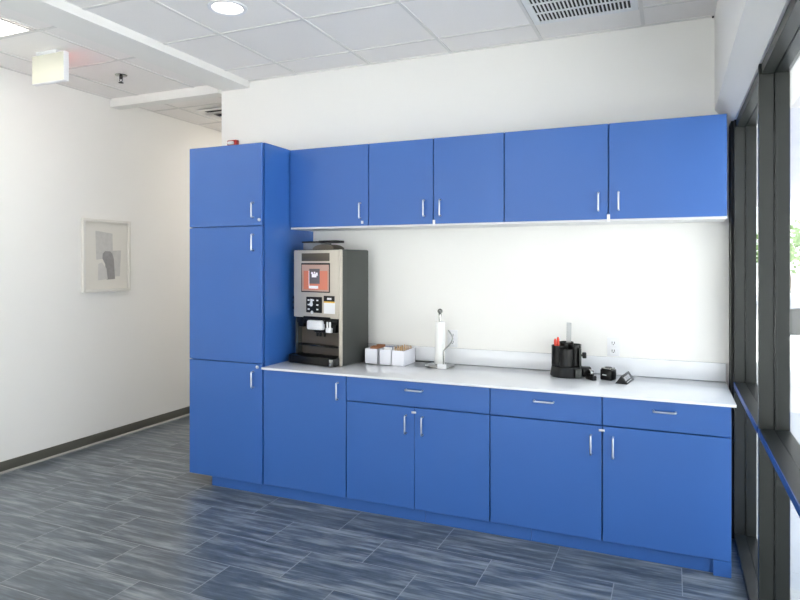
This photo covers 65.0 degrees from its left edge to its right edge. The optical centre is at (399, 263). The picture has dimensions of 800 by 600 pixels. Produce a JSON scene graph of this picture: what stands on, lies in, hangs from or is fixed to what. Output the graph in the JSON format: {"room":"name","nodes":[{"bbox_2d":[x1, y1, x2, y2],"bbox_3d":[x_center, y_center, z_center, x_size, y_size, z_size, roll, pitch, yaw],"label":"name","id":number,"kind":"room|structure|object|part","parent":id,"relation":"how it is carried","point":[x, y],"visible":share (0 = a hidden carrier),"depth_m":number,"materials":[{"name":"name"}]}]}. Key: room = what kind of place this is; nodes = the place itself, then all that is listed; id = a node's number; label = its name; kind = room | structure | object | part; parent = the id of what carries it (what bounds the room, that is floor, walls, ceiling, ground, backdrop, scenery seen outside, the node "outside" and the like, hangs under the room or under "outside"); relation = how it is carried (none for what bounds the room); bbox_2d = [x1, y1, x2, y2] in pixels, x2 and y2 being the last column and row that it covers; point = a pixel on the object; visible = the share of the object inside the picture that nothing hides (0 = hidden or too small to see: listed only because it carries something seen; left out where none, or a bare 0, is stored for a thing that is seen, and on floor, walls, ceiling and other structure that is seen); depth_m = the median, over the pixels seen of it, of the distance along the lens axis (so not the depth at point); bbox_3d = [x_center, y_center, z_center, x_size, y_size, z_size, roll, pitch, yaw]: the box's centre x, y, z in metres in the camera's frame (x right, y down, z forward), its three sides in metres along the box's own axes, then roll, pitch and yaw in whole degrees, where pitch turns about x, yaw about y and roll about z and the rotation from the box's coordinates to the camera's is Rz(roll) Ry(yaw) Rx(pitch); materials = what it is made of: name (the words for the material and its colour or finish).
{"room":"office break room","nodes":[
{"label":"office break room","id":0,"kind":"room"},
{"bbox_2d":[0,67,221,461],"bbox_3d":[-3.712,0.050,3.779,0.150,3.190,12.700,0,0,23],"label":"wall","id":1,"kind":"structure","parent":0,"point":[74,364],"depth_m":5.59,"materials":[{"name":"paint"}]},
{"bbox_2d":[0,406,189,473],"bbox_3d":[-3.630,1.601,3.744,0.028,0.088,12.400,0,0,23],"label":"baseboard","id":2,"kind":"structure","parent":1,"relation":"attached to","point":[9,465],"depth_m":5.64,"materials":[{"name":"grey rubber"}]},
{"bbox_2d":[81,218,130,292],"bbox_3d":[-2.724,-0.072,5.836,0.033,0.667,0.536,0,0,23],"label":"framed picture","id":3,"kind":"object","parent":1,"relation":"attached to","point":[105,244],"visible":1,"depth_m":5.82,"materials":[{"name":"white paper"}]},
{"bbox_2d":[95,231,120,279],"bbox_3d":[-2.718,-0.072,5.855,0.002,0.455,0.290,0,0,23],"label":"print","id":4,"kind":"object","parent":3,"relation":"attached to","point":[107,243],"depth_m":5.85},
{"bbox_2d":[0,0,716,130],"bbox_3d":[-1.219,-1.605,2.704,5.580,0.120,12.700,0,0,23],"label":"ceiling","id":5,"kind":"structure","parent":0,"point":[386,25],"depth_m":4.22,"materials":[{"name":"tile"}]},
{"bbox_2d":[0,18,34,37],"bbox_3d":[-2.953,-1.536,3.670,0.620,0.006,1.300,0,0,23],"label":"recessed light","id":6,"kind":"object","parent":5,"relation":"in","point":[7,28],"visible":1,"depth_m":4.12,"materials":[{"name":"white"}]},
{"bbox_2d":[0,20,27,35],"bbox_3d":[-2.953,-1.537,3.670,0.576,0.004,1.256,0,0,23],"label":"diffuser","id":7,"kind":"object","parent":6,"relation":"attached to","point":[7,28],"depth_m":4.10,"materials":[{"name":"white"}]},
{"bbox_2d":[32,49,68,85],"bbox_3d":[-2.544,-1.429,4.582,0.334,0.232,0.070,0,0,23],"label":"exit sign","id":8,"kind":"object","parent":5,"relation":"hanging from","point":[49,66],"visible":1,"depth_m":4.54,"materials":[{"name":"white plastic"}]},
{"bbox_2d":[115,73,126,83],"bbox_3d":[-2.286,-1.512,5.147,0.096,0.066,0.096,0,0,23],"label":"sprinkler head","id":9,"kind":"object","parent":5,"relation":"attached to","point":[119,75],"visible":1,"depth_m":5.13},
{"bbox_2d":[0,0,249,90],"bbox_3d":[-3.098,-1.516,1.433,0.275,0.058,8.577,0,0,23],"label":"ceiling beam","id":10,"kind":"structure","parent":5,"relation":"attached to","point":[61,14],"depth_m":4.19,"materials":[{"name":"paint"}]},
{"bbox_2d":[110,85,221,109],"bbox_3d":[-2.116,-1.506,5.697,1.262,0.078,0.114,0,0,23],"label":"ceiling beam","id":11,"kind":"structure","parent":5,"relation":"attached to","point":[200,92],"depth_m":5.65,"materials":[{"name":"paint"}]},
{"bbox_2d":[197,107,221,118],"bbox_3d":[-1.658,-1.532,6.318,0.670,0.014,0.350,0,0,23],"label":"ceiling vent","id":12,"kind":"object","parent":5,"relation":"in","point":[213,111],"visible":0.36,"depth_m":6.34,"materials":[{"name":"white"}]},
{"bbox_2d":[207,0,247,15],"bbox_3d":[-1.040,-1.539,3.787,0.236,0.010,0.236,0,0,23],"label":"recessed light","id":13,"kind":"object","parent":5,"relation":"in","point":[222,7],"visible":1,"depth_m":3.77,"materials":[{"name":"white plastic"}]},
{"bbox_2d":[0,0,714,131],"bbox_3d":[-1.350,-1.542,2.651,5.081,0.006,12.601,0,0,23],"label":"grid","id":14,"kind":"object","parent":5,"relation":"attached to","point":[640,8],"depth_m":4.29,"materials":[{"name":"white metal"}]},
{"bbox_2d":[521,0,637,24],"bbox_3d":[1.028,-1.534,3.621,0.620,0.010,0.625,0,0,23],"label":"ceiling vent","id":15,"kind":"object","parent":5,"relation":"in","point":[540,11],"visible":1,"depth_m":3.78,"materials":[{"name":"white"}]},
{"bbox_2d":[0,415,747,599],"bbox_3d":[-1.278,1.705,2.730,5.450,0.120,12.700,0,0,23],"label":"floor","id":16,"kind":"structure","parent":0,"point":[126,517],"depth_m":3.60,"materials":[{"name":"tile"}]},
{"bbox_2d":[190,142,312,483],"bbox_3d":[-1.144,0.352,4.862,0.655,2.422,0.723,0,0,23],"label":"tall cabinet","id":17,"kind":"object","parent":16,"relation":"on","point":[243,244],"visible":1,"depth_m":4.57,"materials":[{"name":"blue laminate"}]},
{"bbox_3d":[-1.270,-0.562,4.571,0.650,0.586,0.018,0,0,23],"label":"door","id":18,"kind":"part","parent":17,"relation":"part of","materials":[{"name":"blue laminate"}]},
{"bbox_3d":[-1.270,0.222,4.571,0.650,0.969,0.018,0,0,23],"label":"door","id":19,"kind":"part","parent":17,"relation":"part of","materials":[{"name":"blue laminate"}]},
{"bbox_3d":[-1.270,1.137,4.571,0.650,0.846,0.018,0,0,23],"label":"door","id":20,"kind":"part","parent":17,"relation":"part of","materials":[{"name":"blue laminate"}]},
{"bbox_3d":[-1.047,-0.380,4.446,0.011,0.116,0.035,0,0,23],"label":"handle","id":21,"kind":"part","parent":17,"relation":"part of","materials":[{"name":"silver metal"}]},
{"bbox_3d":[-1.047,-0.149,4.446,0.011,0.124,0.035,0,0,23],"label":"handle","id":22,"kind":"part","parent":17,"relation":"part of","materials":[{"name":"silver metal"}]},
{"bbox_3d":[-1.047,0.823,4.446,0.011,0.122,0.035,0,0,23],"label":"handle","id":23,"kind":"part","parent":17,"relation":"part of","materials":[{"name":"silver metal"}]},
{"bbox_2d":[264,370,348,497],"bbox_3d":[-0.536,1.155,4.605,0.662,0.816,0.713,0,0,23],"label":"base cabinet","id":24,"kind":"object","parent":16,"relation":"on","point":[305,414],"visible":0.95,"depth_m":4.30,"materials":[{"name":"blue laminate"}]},
{"bbox_3d":[-0.420,0.853,4.186,0.011,0.120,0.035,0,0,23],"label":"handle","id":25,"kind":"part","parent":24,"relation":"part of","materials":[{"name":"silver metal"}]},
{"bbox_2d":[347,376,491,521],"bbox_3d":[0.219,1.155,4.279,0.979,0.816,0.714,0,0,23],"label":"base cabinet","id":26,"kind":"object","parent":16,"relation":"on","point":[412,445],"visible":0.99,"depth_m":3.97,"materials":[{"name":"blue laminate"}]},
{"bbox_3d":[-0.128,1.238,4.090,0.485,0.643,0.018,0,0,23],"label":"door","id":27,"kind":"part","parent":26,"relation":"part of","materials":[{"name":"blue laminate"}]},
{"bbox_3d":[0.085,0.803,3.968,0.123,0.010,0.036,0,0,23],"label":"handle","id":28,"kind":"part","parent":26,"relation":"part of","materials":[{"name":"silver metal"}]},
{"bbox_3d":[0.096,0.831,3.993,0.974,0.156,0.018,0,0,23],"label":"drawer","id":29,"kind":"part","parent":26,"relation":"part of","materials":[{"name":"blue laminate"}]},
{"bbox_3d":[0.137,1.024,3.946,0.011,0.122,0.035,0,0,23],"label":"handle","id":30,"kind":"part","parent":26,"relation":"part of","materials":[{"name":"silver metal"}]},
{"bbox_3d":[0.320,1.238,3.896,0.485,0.643,0.018,0,0,23],"label":"door","id":31,"kind":"part","parent":26,"relation":"part of","materials":[{"name":"blue laminate"}]},
{"bbox_2d":[261,343,736,407],"bbox_3d":[0.521,0.682,4.156,2.959,0.128,0.708,0,0,23],"label":"countertop","id":32,"kind":"structure","parent":26,"relation":"on","point":[673,381],"depth_m":4.03,"materials":[{"name":"white stone"}]},
{"bbox_2d":[288,240,367,366],"bbox_3d":[-0.545,0.281,4.684,0.473,0.898,0.418,0,0,34],"label":"coffee machine","id":33,"kind":"object","parent":32,"relation":"on","point":[330,298],"visible":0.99,"depth_m":4.57,"materials":[{"name":"grey metal"}]},
{"bbox_2d":[288,352,338,366],"bbox_3d":[-0.615,0.696,4.562,0.449,0.062,0.138,0,0,34],"label":"drip tray","id":34,"kind":"object","parent":33,"relation":"on","point":[328,359],"depth_m":4.52,"materials":[{"name":"black plastic"}]},
{"bbox_3d":[-0.610,0.448,4.576,0.142,0.070,0.060,0,0,34],"label":"spout","id":35,"kind":"part","parent":33,"relation":"part of","materials":[{"name":"white plastic"}]},
{"bbox_3d":[-0.608,0.149,4.584,0.430,0.493,0.028,0,0,34],"label":"door","id":36,"kind":"part","parent":33,"relation":"part of","materials":[{"name":"silver metal"}]},
{"bbox_2d":[297,342,338,347],"bbox_3d":[-0.592,0.598,4.586,0.400,0.012,0.082,0,0,34],"label":"shelf","id":37,"kind":"object","parent":33,"relation":"attached to","point":[299,344],"depth_m":4.61,"materials":[{"name":"black plastic"}]},
{"bbox_3d":[-0.565,-0.159,4.642,0.312,0.018,0.136,0,0,34],"label":"hopper lid","id":38,"kind":"part","parent":33,"relation":"part of","materials":[{"name":"black plastic"}]},
{"bbox_3d":[-0.508,0.459,4.512,0.048,0.079,0.032,0,0,34],"label":"water spout","id":39,"kind":"part","parent":33,"relation":"part of","materials":[{"name":"white plastic"}]},
{"bbox_2d":[365,347,383,363],"bbox_3d":[-0.171,0.676,4.675,0.103,0.108,0.200,0,0,23],"label":"box","id":40,"kind":"object","parent":32,"relation":"on","point":[371,355],"visible":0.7,"depth_m":4.58,"materials":[{"name":"white cardboard"}]},
{"bbox_2d":[379,346,399,364],"bbox_3d":[-0.065,0.676,4.624,0.095,0.108,0.210,0,0,23],"label":"box","id":41,"kind":"object","parent":32,"relation":"on","point":[385,356],"visible":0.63,"depth_m":4.53,"materials":[{"name":"white cardboard"}]},
{"bbox_2d":[392,347,414,365],"bbox_3d":[0.026,0.676,4.582,0.097,0.108,0.215,0,0,23],"label":"box","id":42,"kind":"object","parent":32,"relation":"on","point":[399,358],"visible":0.99,"depth_m":4.50,"materials":[{"name":"white cardboard"}]},
{"bbox_2d":[425,309,454,368],"bbox_3d":[0.284,0.525,4.465,0.215,0.410,0.219,0,0,23],"label":"paper towel holder","id":43,"kind":"object","parent":32,"relation":"on","point":[429,365],"visible":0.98,"depth_m":4.40,"materials":[{"name":"silver metal"}]},
{"bbox_2d":[435,321,444,363],"bbox_3d":[0.285,0.563,4.468,0.071,0.300,0.071,0,0,23],"label":"paper towel roll","id":44,"kind":"object","parent":43,"relation":"on","point":[439,326],"visible":0.88,"depth_m":4.44,"materials":[{"name":"white paper"}]},
{"bbox_3d":[0.335,0.593,4.384,0.037,0.255,0.075,0,0,43],"label":"arm","id":45,"kind":"part","parent":43,"relation":"part of","materials":[{"name":"silver metal"}]},
{"bbox_2d":[550,341,590,377],"bbox_3d":[1.107,0.623,4.082,0.256,0.216,0.218,0,0,12],"label":"caddy","id":46,"kind":"object","parent":32,"relation":"on","point":[566,357],"visible":0.97,"depth_m":4.03,"materials":[{"name":"black plastic"}]},
{"bbox_2d":[552,344,564,365],"bbox_3d":[1.035,0.597,4.104,0.088,0.128,0.088,0,0,12],"label":"cup","id":47,"kind":"object","parent":46,"relation":"on","point":[555,349],"depth_m":4.07,"materials":[{"name":"black plastic"}]},
{"bbox_2d":[559,348,573,366],"bbox_3d":[1.073,0.605,4.044,0.092,0.112,0.092,0,0,12],"label":"cup","id":48,"kind":"object","parent":46,"relation":"on","point":[566,355],"depth_m":4.01,"materials":[{"name":"black plastic"}]},
{"bbox_2d":[559,341,573,347],"bbox_3d":[1.097,0.588,4.138,0.092,0.146,0.092,0,0,12],"label":"cup","id":49,"kind":"object","parent":46,"relation":"on","point":[561,343],"depth_m":4.10,"materials":[{"name":"black plastic"}]},
{"bbox_2d":[566,323,570,341],"bbox_3d":[1.106,0.522,4.121,0.036,0.268,0.011,0,0,32],"label":"ruler","id":50,"kind":"object","parent":46,"relation":"in","point":[568,329],"visible":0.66,"depth_m":4.12,"materials":[{"name":"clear plastic"}]},
{"bbox_2d":[568,343,580,365],"bbox_3d":[1.138,0.593,4.091,0.084,0.136,0.084,0,0,12],"label":"cup","id":51,"kind":"object","parent":46,"relation":"on","point":[577,347],"depth_m":4.05,"materials":[{"name":"black plastic"}]},
{"bbox_3d":[1.130,0.698,3.979,0.040,0.058,0.027,0,0,12],"label":"plate","id":52,"kind":"part","parent":46,"relation":"part of","materials":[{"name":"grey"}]},
{"bbox_3d":[1.159,0.604,4.038,0.014,0.117,0.030,0,0,12],"label":"tall plate","id":53,"kind":"part","parent":46,"relation":"part of","materials":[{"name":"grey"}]},
{"bbox_2d":[582,366,590,376],"bbox_3d":[1.204,0.698,4.052,0.055,0.058,0.065,0,0,12],"label":"tray","id":54,"kind":"object","parent":46,"relation":"on","point":[584,368],"depth_m":4.02,"materials":[{"name":"black plastic"}]},
{"bbox_2d":[585,369,596,380],"bbox_3d":[1.202,0.700,3.958,0.030,0.062,0.086,0,0,-15],"label":"tape dispenser","id":55,"kind":"object","parent":32,"relation":"on","point":[590,373],"visible":1,"depth_m":3.94,"materials":[{"name":"black plastic"}]},
{"bbox_2d":[600,366,615,380],"bbox_3d":[1.311,0.691,3.953,0.076,0.079,0.074,0,0,43],"label":"holder","id":56,"kind":"object","parent":32,"relation":"on","point":[606,373],"visible":1,"depth_m":3.93,"materials":[{"name":"black plastic"}]},
{"bbox_3d":[1.311,0.658,3.954,0.068,0.013,0.064,0,0,43],"label":"lid","id":57,"kind":"part","parent":56,"relation":"part of","materials":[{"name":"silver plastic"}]},
{"bbox_2d":[616,371,633,384],"bbox_3d":[1.394,0.706,3.894,0.071,0.049,0.210,0,0,31],"label":"sign","id":58,"kind":"object","parent":32,"relation":"on","point":[626,378],"visible":1,"depth_m":3.83,"materials":[{"name":"black plastic"}]},
{"bbox_2d":[212,476,712,572],"bbox_3d":[0.289,1.605,4.277,3.394,0.079,0.631,0,0,23],"label":"toe kick","id":59,"kind":"object","parent":16,"relation":"on","point":[600,546],"visible":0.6,"depth_m":3.84,"materials":[{"name":"blue laminate"}]},
{"bbox_2d":[490,388,730,577],"bbox_3d":[1.265,1.196,3.828,1.294,0.897,0.714,0,0,23],"label":"base cabinet","id":60,"kind":"object","parent":16,"relation":"on","point":[656,475],"visible":1,"depth_m":3.50,"materials":[{"name":"blue laminate"}]},
{"bbox_3d":[0.833,0.803,3.646,0.123,0.010,0.036,0,0,23],"label":"handle","id":61,"kind":"part","parent":60,"relation":"part of","materials":[{"name":"silver metal"}]},
{"bbox_3d":[0.844,0.831,3.670,0.641,0.156,0.018,0,0,23],"label":"drawer","id":62,"kind":"part","parent":60,"relation":"part of","materials":[{"name":"blue laminate"}]},
{"bbox_3d":[0.844,1.238,3.670,0.640,0.643,0.018,0,0,23],"label":"door","id":63,"kind":"part","parent":60,"relation":"part of","materials":[{"name":"blue laminate"}]},
{"bbox_3d":[1.075,1.024,3.541,0.011,0.116,0.035,0,0,23],"label":"handle","id":64,"kind":"part","parent":60,"relation":"part of","materials":[{"name":"silver metal"}]},
{"bbox_3d":[1.185,1.027,3.494,0.011,0.124,0.035,0,0,23],"label":"handle","id":65,"kind":"part","parent":60,"relation":"part of","materials":[{"name":"silver metal"}]},
{"bbox_3d":[1.428,0.803,3.389,0.123,0.010,0.036,0,0,23],"label":"handle","id":66,"kind":"part","parent":60,"relation":"part of","materials":[{"name":"silver metal"}]},
{"bbox_3d":[1.439,0.831,3.414,0.641,0.156,0.018,0,0,23],"label":"drawer","id":67,"kind":"part","parent":60,"relation":"part of","materials":[{"name":"blue laminate"}]},
{"bbox_3d":[1.439,1.238,3.414,0.640,0.643,0.018,0,0,23],"label":"door","id":68,"kind":"part","parent":60,"relation":"part of","materials":[{"name":"blue laminate"}]},
{"bbox_2d":[222,17,728,387],"bbox_3d":[0.273,0.050,4.720,3.898,3.190,0.130,0,0,23],"label":"wall","id":69,"kind":"structure","parent":0,"point":[662,289],"depth_m":4.37,"materials":[{"name":"paint"}]},
{"bbox_2d":[227,140,238,145],"bbox_3d":[-1.429,-0.978,5.350,0.096,0.146,0.060,0,0,23],"label":"fire alarm","id":70,"kind":"object","parent":69,"relation":"attached to","point":[229,142],"visible":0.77,"depth_m":5.33,"materials":[{"name":"red plastic"}]},
{"bbox_2d":[290,144,385,230],"bbox_3d":[-0.468,-0.558,4.759,0.661,0.601,0.380,0,0,23],"label":"upper cabinet","id":71,"kind":"object","parent":69,"relation":"attached to","point":[329,186],"visible":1,"depth_m":4.62,"materials":[{"name":"blue laminate"}]},
{"bbox_3d":[-0.458,-0.265,4.781,0.661,0.014,0.333,0,0,23],"label":"panel","id":72,"kind":"part","parent":71,"relation":"part of","materials":[{"name":"white laminate"}]},
{"bbox_3d":[-0.289,-0.379,4.495,0.011,0.118,0.035,0,0,23],"label":"handle","id":73,"kind":"part","parent":71,"relation":"part of","materials":[{"name":"silver metal"}]},
{"bbox_2d":[369,132,514,229],"bbox_3d":[0.289,-0.558,4.433,0.983,0.601,0.380,0,0,23],"label":"upper cabinet","id":74,"kind":"object","parent":69,"relation":"attached to","point":[457,181],"visible":1,"depth_m":4.29,"materials":[{"name":"blue laminate"}]},
{"bbox_3d":[0.005,-0.564,4.397,0.486,0.584,0.018,0,0,23],"label":"door","id":75,"kind":"part","parent":74,"relation":"part of","materials":[{"name":"blue laminate"}]},
{"bbox_3d":[0.161,-0.379,4.300,0.011,0.118,0.035,0,0,23],"label":"handle","id":76,"kind":"part","parent":74,"relation":"part of","materials":[{"name":"silver metal"}]},
{"bbox_3d":[0.270,-0.379,4.253,0.011,0.118,0.035,0,0,23],"label":"handle","id":77,"kind":"part","parent":74,"relation":"part of","materials":[{"name":"silver metal"}]},
{"bbox_3d":[0.298,-0.265,4.455,0.983,0.014,0.333,0,0,23],"label":"panel","id":78,"kind":"part","parent":74,"relation":"part of","materials":[{"name":"white laminate"}]},
{"bbox_3d":[0.457,-0.564,4.202,0.486,0.584,0.018,0,0,23],"label":"door","id":79,"kind":"part","parent":74,"relation":"part of","materials":[{"name":"blue laminate"}]},
{"bbox_2d":[447,330,457,346],"bbox_3d":[0.384,0.549,4.596,0.078,0.126,0.009,0,0,23],"label":"wall outlet","id":80,"kind":"object","parent":69,"relation":"attached to","point":[454,333],"visible":0.79,"depth_m":4.59,"materials":[{"name":"white plastic"}]},
{"bbox_2d":[368,343,725,381],"bbox_3d":[0.657,0.674,4.471,2.959,0.113,0.020,0,0,23],"label":"backsplash","id":81,"kind":"structure","parent":69,"relation":"attached to","point":[693,370],"depth_m":4.19,"materials":[{"name":"white stone"}]},
{"bbox_2d":[607,337,619,356],"bbox_3d":[1.411,0.551,4.153,0.078,0.126,0.009,0,0,23],"label":"wall outlet","id":82,"kind":"object","parent":69,"relation":"attached to","point":[613,343],"visible":1,"depth_m":4.15,"materials":[{"name":"white plastic"}]},
{"bbox_2d":[610,340,615,345],"bbox_3d":[1.411,0.525,4.151,0.036,0.036,0.004,0,0,23],"label":"receptacle","id":83,"kind":"object","parent":82,"relation":"attached to","point":[612,342],"depth_m":4.15,"materials":[{"name":"white plastic"}]},
{"bbox_2d":[610,348,615,353],"bbox_3d":[1.411,0.577,4.151,0.036,0.036,0.004,0,0,23],"label":"receptacle","id":84,"kind":"object","parent":82,"relation":"attached to","point":[612,350],"depth_m":4.15,"materials":[{"name":"white plastic"}]},
{"bbox_2d":[505,114,726,226],"bbox_3d":[1.336,-0.555,3.982,1.293,0.607,0.380,0,0,23],"label":"upper cabinet","id":85,"kind":"object","parent":69,"relation":"attached to","point":[671,170],"visible":1,"depth_m":3.82,"materials":[{"name":"blue laminate"}]},
{"bbox_3d":[0.981,-0.564,3.976,0.641,0.584,0.018,0,0,23],"label":"door","id":86,"kind":"part","parent":85,"relation":"part of","materials":[{"name":"blue laminate"}]},
{"bbox_3d":[1.215,-0.379,3.846,0.011,0.118,0.035,0,0,23],"label":"handle","id":87,"kind":"part","parent":85,"relation":"part of","materials":[{"name":"silver metal"}]},
{"bbox_3d":[1.345,-0.265,4.003,1.293,0.014,0.333,0,0,23],"label":"panel","id":88,"kind":"part","parent":85,"relation":"part of","materials":[{"name":"white laminate"}]},
{"bbox_3d":[1.322,-0.379,3.800,0.011,0.118,0.035,0,0,23],"label":"handle","id":89,"kind":"part","parent":85,"relation":"part of","materials":[{"name":"silver metal"}]},
{"bbox_3d":[1.575,-0.564,3.720,0.641,0.584,0.018,0,0,23],"label":"door","id":90,"kind":"part","parent":85,"relation":"part of","materials":[{"name":"blue laminate"}]},
{"bbox_2d":[715,0,799,127],"bbox_3d":[0.452,-1.198,-0.028,0.349,0.693,8.707,0,0,23],"label":"wall","id":91,"kind":"structure","parent":0,"point":[745,30],"depth_m":2.84,"materials":[{"name":"paint"}]},
{"bbox_2d":[729,121,733,538],"bbox_3d":[2.041,0.397,3.874,0.018,2.497,0.262,0,0,23],"label":"trim","id":92,"kind":"structure","parent":91,"relation":"attached to","point":[731,126],"depth_m":3.76,"materials":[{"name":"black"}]},
{"bbox_2d":[734,73,757,599],"bbox_3d":[1.820,0.397,3.209,0.119,2.497,1.133,0,0,23],"label":"window","id":93,"kind":"structure","parent":91,"relation":"in","point":[745,125],"depth_m":3.69,"materials":[{"name":"brown metal"}]},
{"bbox_3d":[1.815,0.715,3.192,0.115,0.021,1.099,0,0,23],"label":"rail","id":94,"kind":"part","parent":93,"relation":"part of","materials":[{"name":"grey metal"}]},
{"bbox_3d":[1.815,1.621,3.192,0.115,0.041,1.099,0,0,23],"label":"rail","id":95,"kind":"part","parent":93,"relation":"part of","materials":[{"name":"grey metal"}]},
{"bbox_3d":[1.820,-0.830,3.191,0.105,0.045,1.099,0,0,23],"label":"head rail","id":96,"kind":"part","parent":93,"relation":"part of","materials":[{"name":"grey metal"}]},
{"bbox_2d":[758,0,799,599],"bbox_3d":[1.374,0.397,2.175,0.119,2.497,1.120,0,0,23],"label":"window","id":97,"kind":"structure","parent":91,"relation":"in","point":[778,449],"depth_m":2.65,"materials":[{"name":"brown metal"}]},
{"bbox_3d":[1.369,0.715,2.158,0.115,0.021,1.086,0,0,23],"label":"rail","id":98,"kind":"part","parent":97,"relation":"part of","materials":[{"name":"grey metal"}]},
{"bbox_3d":[1.374,-0.830,2.156,0.105,0.045,1.086,0,0,23],"label":"head rail","id":99,"kind":"part","parent":97,"relation":"part of","materials":[{"name":"grey metal"}]},
{"label":"outside","id":100,"kind":"structure","parent":0,"visible":0},
{"bbox_2d":[757,279,799,599],"bbox_3d":[17.104,1.865,14.404,100.000,0.200,120.000,0,0,23],"label":"ground","id":101,"kind":"structure","parent":100,"point":[795,284],"depth_m":6.68,"materials":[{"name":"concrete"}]},
{"bbox_2d":[729,96,799,206],"bbox_3d":[4.884,0.230,7.749,2.170,3.070,9.100,0,0,23],"label":"facade","id":102,"kind":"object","parent":101,"relation":"on","point":[795,108],"depth_m":6.19,"materials":[{"name":"grey"}]},
{"bbox_2d":[757,288,799,334],"bbox_3d":[11.382,1.035,15.783,4.487,1.459,1.800,0,0,23],"label":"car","id":103,"kind":"object","parent":101,"relation":"on","point":[794,295],"visible":0.37,"depth_m":15.53,"materials":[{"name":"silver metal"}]},
{"bbox_2d":[757,219,799,290],"bbox_3d":[15.875,-0.030,25.783,2.888,3.601,2.998,0,0,-1],"label":"tree","id":104,"kind":"object","parent":101,"relation":"on","point":[796,239],"visible":0.25,"depth_m":25.32,"materials":[{"name":"green plant"}]}
]}

